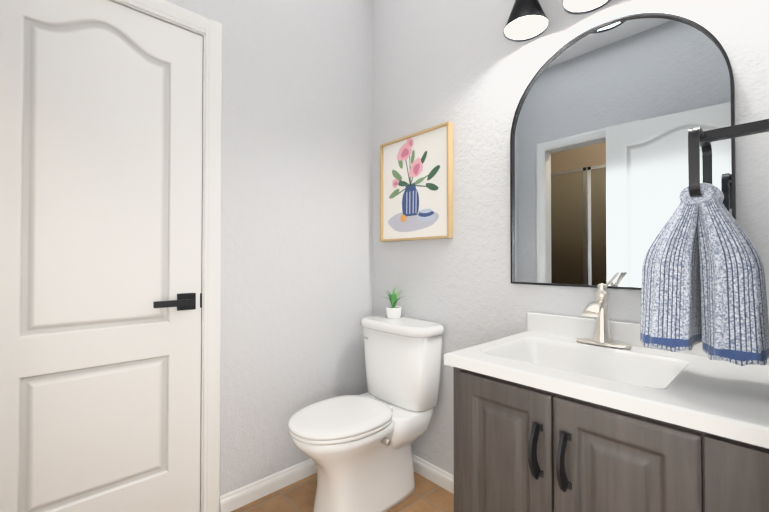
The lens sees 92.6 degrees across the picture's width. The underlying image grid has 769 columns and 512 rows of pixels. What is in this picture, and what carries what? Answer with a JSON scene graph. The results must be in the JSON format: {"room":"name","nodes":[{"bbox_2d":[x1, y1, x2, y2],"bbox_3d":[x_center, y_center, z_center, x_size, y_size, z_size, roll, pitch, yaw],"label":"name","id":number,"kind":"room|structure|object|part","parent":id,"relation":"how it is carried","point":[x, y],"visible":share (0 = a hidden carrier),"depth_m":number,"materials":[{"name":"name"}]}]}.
{"room":"bathroom","nodes":[
{"label":"bathroom","id":0,"kind":"room"},
{"bbox_2d":[165,0,372,495],"bbox_3d":[-0.807,-0.266,1.572,1.890,2.740,0.120,1,-1,-43],"label":"wall","id":1,"kind":"structure","parent":0,"point":[297,205],"depth_m":1.80,"materials":[{"name":"grey paint"}]},
{"bbox_2d":[0,0,202,511],"bbox_3d":[-0.998,0.084,1.305,0.657,2.017,0.088,1,-1,-43],"label":"door","id":2,"kind":"structure","parent":1,"relation":"in","point":[100,231],"depth_m":1.31,"materials":[{"name":"white wood"}]},
{"bbox_3d":[-0.823,0.184,1.465,0.182,0.068,0.088,1,-1,-43],"label":"handle","id":3,"kind":"part","parent":2,"relation":"part of","materials":[{"name":"black metal"}]},
{"bbox_2d":[109,0,221,511],"bbox_3d":[-1.036,0.051,1.345,0.800,2.100,0.138,1,-1,-43],"label":"door frame","id":4,"kind":"structure","parent":1,"relation":"attached to","point":[210,29],"depth_m":1.54,"materials":[{"name":"white wood"}]},
{"bbox_2d":[220,458,316,511],"bbox_3d":[-0.394,1.069,1.845,0.832,0.076,0.014,1,-1,-43],"label":"baseboard","id":5,"kind":"structure","parent":1,"relation":"attached to","point":[245,495],"depth_m":1.70,"materials":[{"name":"white wood"}]},
{"bbox_2d":[231,472,453,511],"bbox_3d":[-0.363,1.118,0.253,3.600,0.060,3.600,1,-1,-43],"label":"floor","id":6,"kind":"structure","parent":0,"point":[426,495],"depth_m":1.66,"materials":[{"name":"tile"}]},
{"bbox_2d":[288,315,443,511],"bbox_3d":[-0.098,0.712,1.655,0.693,0.785,0.468,1,-1,-43],"label":"toilet","id":7,"kind":"object","parent":6,"relation":"on","point":[357,449],"visible":1,"depth_m":1.61,"materials":[{"name":"white ceramic"}]},
{"bbox_3d":[-0.186,0.689,1.575,0.455,0.042,0.366,1,-1,-43],"label":"seat","id":8,"kind":"part","parent":7,"relation":"part of","materials":[{"name":"white ceramic"}]},
{"bbox_3d":[0.003,0.769,1.526,0.026,0.026,0.048,1,-1,-43],"label":"knob","id":9,"kind":"part","parent":7,"relation":"part of","materials":[{"name":"silver metal"}]},
{"bbox_2d":[383,285,401,318],"bbox_3d":[0.052,0.235,1.914,0.137,0.172,0.146,1,-1,-43],"label":"potted plant","id":10,"kind":"object","parent":7,"relation":"on","point":[393,311],"visible":1,"depth_m":1.89,"materials":[{"name":"white"}]},
{"bbox_2d":[444,312,768,511],"bbox_3d":[0.595,0.656,1.001,0.576,0.882,0.689,1,-1,-43],"label":"bathroom vanity","id":11,"kind":"object","parent":6,"relation":"on","point":[551,414],"visible":0.98,"depth_m":0.84,"materials":[{"name":"brown wood"}]},
{"bbox_3d":[0.308,0.654,0.967,0.020,0.642,0.266,1,-1,-43],"label":"door","id":12,"kind":"part","parent":11,"relation":"part of","materials":[{"name":"brown wood"}]},
{"bbox_3d":[0.379,0.465,0.850,0.050,0.136,0.089,1,-1,-43],"label":"handle","id":13,"kind":"part","parent":11,"relation":"part of","materials":[{"name":"black metal"}]},
{"bbox_2d":[576,272,631,348],"bbox_3d":[0.685,0.170,1.176,0.153,0.234,0.160,1,-1,-43],"label":"faucet","id":14,"kind":"object","parent":11,"relation":"on","point":[598,308],"visible":1,"depth_m":1.18,"materials":[{"name":"silver metal"}]},
{"bbox_3d":[0.491,0.651,0.767,0.020,0.642,0.266,1,-1,-43],"label":"door","id":15,"kind":"part","parent":11,"relation":"part of","materials":[{"name":"brown wood"}]},
{"bbox_2d":[373,0,768,474],"bbox_3d":[0.532,-0.266,1.601,0.120,2.740,1.890,1,-1,-43],"label":"wall","id":16,"kind":"structure","parent":0,"point":[467,69],"depth_m":1.64,"materials":[{"name":"grey paint"}]},
{"bbox_2d":[380,121,452,241],"bbox_3d":[0.149,-0.355,1.902,0.033,0.545,0.480,1,-1,-43],"label":"picture frame","id":17,"kind":"object","parent":16,"relation":"attached to","point":[416,185],"visible":1,"depth_m":1.87,"materials":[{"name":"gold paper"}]},
{"bbox_2d":[413,454,453,493],"bbox_3d":[0.240,1.068,1.804,0.014,0.076,0.934,1,-1,-43],"label":"baseboard","id":18,"kind":"structure","parent":16,"relation":"attached to","point":[431,472],"depth_m":1.79,"materials":[{"name":"white wood"}]},
{"bbox_2d":[503,0,610,41],"bbox_3d":[0.684,-1.003,1.226,0.169,0.295,0.600,1,-1,-43],"label":"sconce","id":19,"kind":"object","parent":16,"relation":"attached to","point":[527,20],"visible":1,"depth_m":1.34,"materials":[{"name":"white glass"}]},
{"bbox_2d":[510,12,735,289],"bbox_3d":[0.745,-0.344,1.261,0.021,0.906,0.664,1,-1,-43],"label":"mirror","id":20,"kind":"object","parent":16,"relation":"attached to","point":[609,114],"visible":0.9,"depth_m":1.24,"materials":[{"name":"clear glass"}]},
{"bbox_3d":[0.391,-0.282,0.269,1.890,2.740,0.120,1,-1,-43],"label":"wall","id":21,"kind":"structure","parent":0,"visible":0},
{"bbox_2d":[640,119,768,365],"bbox_3d":[0.727,-0.040,0.820,0.222,0.511,0.239,1,-1,-43],"label":"towel ring","id":22,"kind":"object","parent":21,"relation":"attached to","point":[703,278],"visible":1,"depth_m":0.78,"materials":[{"name":"fabric"}]},
{"bbox_2d":[768,0,768,52],"bbox_3d":[0.098,0.036,0.090,0.900,2.100,0.018,1,-1,-43],"label":"door frame","id":23,"kind":"structure","parent":21,"relation":"attached to","point":[768,26],"depth_m":0.39,"materials":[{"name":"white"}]}
]}

